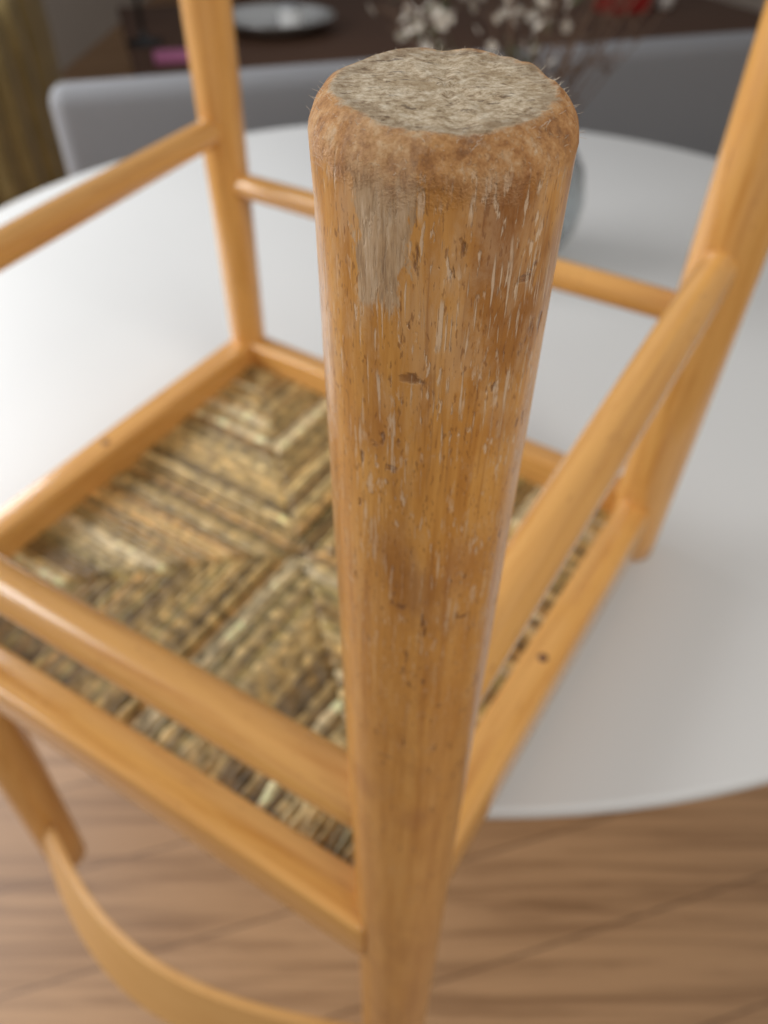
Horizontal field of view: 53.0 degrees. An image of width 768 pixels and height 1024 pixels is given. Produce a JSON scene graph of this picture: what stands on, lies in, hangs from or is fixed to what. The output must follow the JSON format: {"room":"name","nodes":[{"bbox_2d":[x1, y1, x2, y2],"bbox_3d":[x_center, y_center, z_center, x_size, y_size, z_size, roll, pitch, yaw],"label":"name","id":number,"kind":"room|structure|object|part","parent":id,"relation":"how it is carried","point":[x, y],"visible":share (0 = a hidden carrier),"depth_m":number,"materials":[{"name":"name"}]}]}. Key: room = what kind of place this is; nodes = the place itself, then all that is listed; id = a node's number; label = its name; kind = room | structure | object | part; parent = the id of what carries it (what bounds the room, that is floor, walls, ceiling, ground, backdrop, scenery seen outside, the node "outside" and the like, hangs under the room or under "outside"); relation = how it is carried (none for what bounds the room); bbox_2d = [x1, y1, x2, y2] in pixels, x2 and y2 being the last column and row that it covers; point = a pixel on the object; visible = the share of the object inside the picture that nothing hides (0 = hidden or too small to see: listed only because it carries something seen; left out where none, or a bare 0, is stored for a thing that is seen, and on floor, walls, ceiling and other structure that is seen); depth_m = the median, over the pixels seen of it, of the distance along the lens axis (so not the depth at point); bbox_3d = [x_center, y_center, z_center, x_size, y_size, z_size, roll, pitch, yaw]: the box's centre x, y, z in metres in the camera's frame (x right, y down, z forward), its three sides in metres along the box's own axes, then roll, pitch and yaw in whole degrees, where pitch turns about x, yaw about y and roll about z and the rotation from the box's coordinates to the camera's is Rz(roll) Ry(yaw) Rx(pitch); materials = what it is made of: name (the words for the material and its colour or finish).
{"room":"dining room","nodes":[
{"label":"dining room","id":0,"kind":"room"},
{"bbox_2d":[43,0,146,71],"bbox_3d":[-2.050,-1.413,3.048,0.100,0.400,11.000,0,43,0],"label":"wall","id":1,"kind":"structure","parent":0,"point":[76,25],"depth_m":5.04,"materials":[{"name":"white paint"}]},
{"bbox_2d":[0,0,767,1023],"bbox_3d":[0.000,-1.229,3.217,5.200,0.100,11.000,0,43,0],"label":"floor","id":2,"kind":"structure","parent":0,"point":[658,915],"depth_m":1.14,"materials":[{"name":"brown wood"}]},
{"bbox_2d":[0,0,68,208],"bbox_3d":[-1.430,-1.303,2.544,0.852,0.880,0.724,20,46,21],"label":"curtain","id":3,"kind":"object","parent":2,"relation":"on","point":[32,160],"visible":0.49,"depth_m":2.34,"materials":[{"name":"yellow fabric"}]},
{"bbox_2d":[0,125,767,818],"bbox_3d":[0.072,-0.041,1.307,1.504,0.737,1.504,0,43,0],"label":"round table","id":4,"kind":"object","parent":2,"relation":"on","point":[664,702],"visible":0.18,"depth_m":0.86,"materials":[{"name":"white laminate"}]},
{"bbox_2d":[0,0,767,1023],"bbox_3d":[-0.084,0.050,0.619,0.500,0.836,0.507,25,48,24],"label":"chair","id":5,"kind":"object","parent":4,"relation":"on","point":[312,617],"visible":1,"depth_m":0.44,"materials":[{"name":"brown wood"}]},
{"bbox_3d":[-0.349,0.076,0.587,0.053,0.830,0.053,1,42,-1],"label":"leg","id":6,"kind":"part","parent":5,"relation":"part of","materials":[{"name":"brown wood"}]},
{"bbox_3d":[-0.245,-0.055,0.715,0.026,0.040,0.406,20,46,21],"label":"seat rail","id":7,"kind":"part","parent":5,"relation":"part of","materials":[{"name":"brown wood"}]},
{"bbox_3d":[-0.179,0.157,0.505,0.406,0.040,0.028,22,47,22],"label":"seat rail","id":8,"kind":"part","parent":5,"relation":"part of","materials":[{"name":"brown wood"}]},
{"bbox_3d":[-0.145,-0.309,0.723,0.044,0.448,0.044,0,43,0],"label":"leg","id":9,"kind":"part","parent":5,"relation":"part of","materials":[{"name":"brown wood"}]},
{"bbox_3d":[0.035,-0.088,0.751,0.445,0.040,0.024,26,48,25],"label":"seat rail","id":10,"kind":"part","parent":5,"relation":"part of","materials":[{"name":"brown wood"}]},
{"bbox_3d":[0.009,0.224,0.429,0.054,0.835,0.054,0,42,0],"label":"leg","id":11,"kind":"part","parent":5,"relation":"part of","materials":[{"name":"brown wood"}]},
{"bbox_3d":[0.113,0.106,0.539,0.027,0.040,0.380,24,48,24],"label":"seat rail","id":12,"kind":"part","parent":5,"relation":"part of","materials":[{"name":"brown wood"}]},
{"bbox_3d":[0.223,-0.135,0.534,0.049,0.448,0.049,1,43,-1],"label":"leg","id":13,"kind":"part","parent":5,"relation":"part of","materials":[{"name":"brown wood"}]},
{"bbox_2d":[368,0,666,249],"bbox_3d":[0.144,-0.578,0.970,0.402,0.509,0.229,15,45,15],"label":"flower vase","id":14,"kind":"object","parent":4,"relation":"on","point":[576,197],"visible":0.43,"depth_m":0.94,"materials":[{"name":"clear glass"}]},
{"bbox_2d":[50,31,755,177],"bbox_3d":[0.382,-0.635,1.904,2.100,0.803,0.535,-12,44,-12],"label":"sofa","id":15,"kind":"object","parent":2,"relation":"on","point":[678,92],"visible":0.18,"depth_m":1.81,"materials":[{"name":"grey fabric"}]},
{"bbox_2d":[117,0,761,76],"bbox_3d":[0.300,-2.093,3.713,2.900,0.500,1.400,-12,44,-12],"label":"coffee table","id":16,"kind":"object","parent":2,"relation":"on","point":[354,33],"visible":0.21,"depth_m":3.38,"materials":[{"name":"brown wood"}]},
{"bbox_2d":[126,0,162,47],"bbox_3d":[-0.980,-1.992,3.086,0.150,0.200,0.150,0,43,0],"label":"candlestick","id":17,"kind":"object","parent":16,"relation":"on","point":[143,41],"visible":1,"depth_m":3.11,"materials":[{"name":"metal"}]},
{"bbox_2d":[153,48,188,64],"bbox_3d":[-0.780,-1.750,2.955,0.200,0.020,0.150,-10,44,-10],"label":"notebook","id":18,"kind":"object","parent":16,"relation":"on","point":[168,56],"visible":0.57,"depth_m":2.91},
{"bbox_2d":[233,3,335,37],"bbox_3d":[-0.460,-2.103,3.310,0.510,0.060,0.510,0,43,0],"label":"serving bowl","id":19,"kind":"object","parent":16,"relation":"on","point":[257,20],"visible":0.82,"depth_m":3.37,"materials":[{"name":"white ceramic"}]},
{"bbox_2d":[278,1,301,26],"bbox_3d":[-0.400,-2.110,3.276,0.097,0.094,0.097,0,43,0],"label":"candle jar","id":20,"kind":"object","parent":19,"relation":"in","point":[289,12],"visible":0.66,"depth_m":3.24,"materials":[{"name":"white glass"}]},
{"bbox_2d":[592,0,651,14],"bbox_3d":[1.120,-2.434,3.604,0.220,0.150,0.160,-12,44,-13],"label":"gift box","id":21,"kind":"object","parent":16,"relation":"on","point":[638,6],"visible":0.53,"depth_m":3.58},
{"bbox_2d":[655,0,673,9],"bbox_3d":[1.340,-2.442,3.664,0.090,0.080,0.090,0,43,0],"label":"cup","id":22,"kind":"object","parent":16,"relation":"on","point":[660,4],"visible":0.96,"depth_m":3.65,"materials":[{"name":"ceramic"}]},
{"bbox_2d":[721,0,765,12],"bbox_3d":[2.650,-2.223,2.303,0.100,2.600,11.000,0,43,0],"label":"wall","id":23,"kind":"structure","parent":0,"point":[756,5],"depth_m":5.46,"materials":[{"name":"white paint"}]}
]}

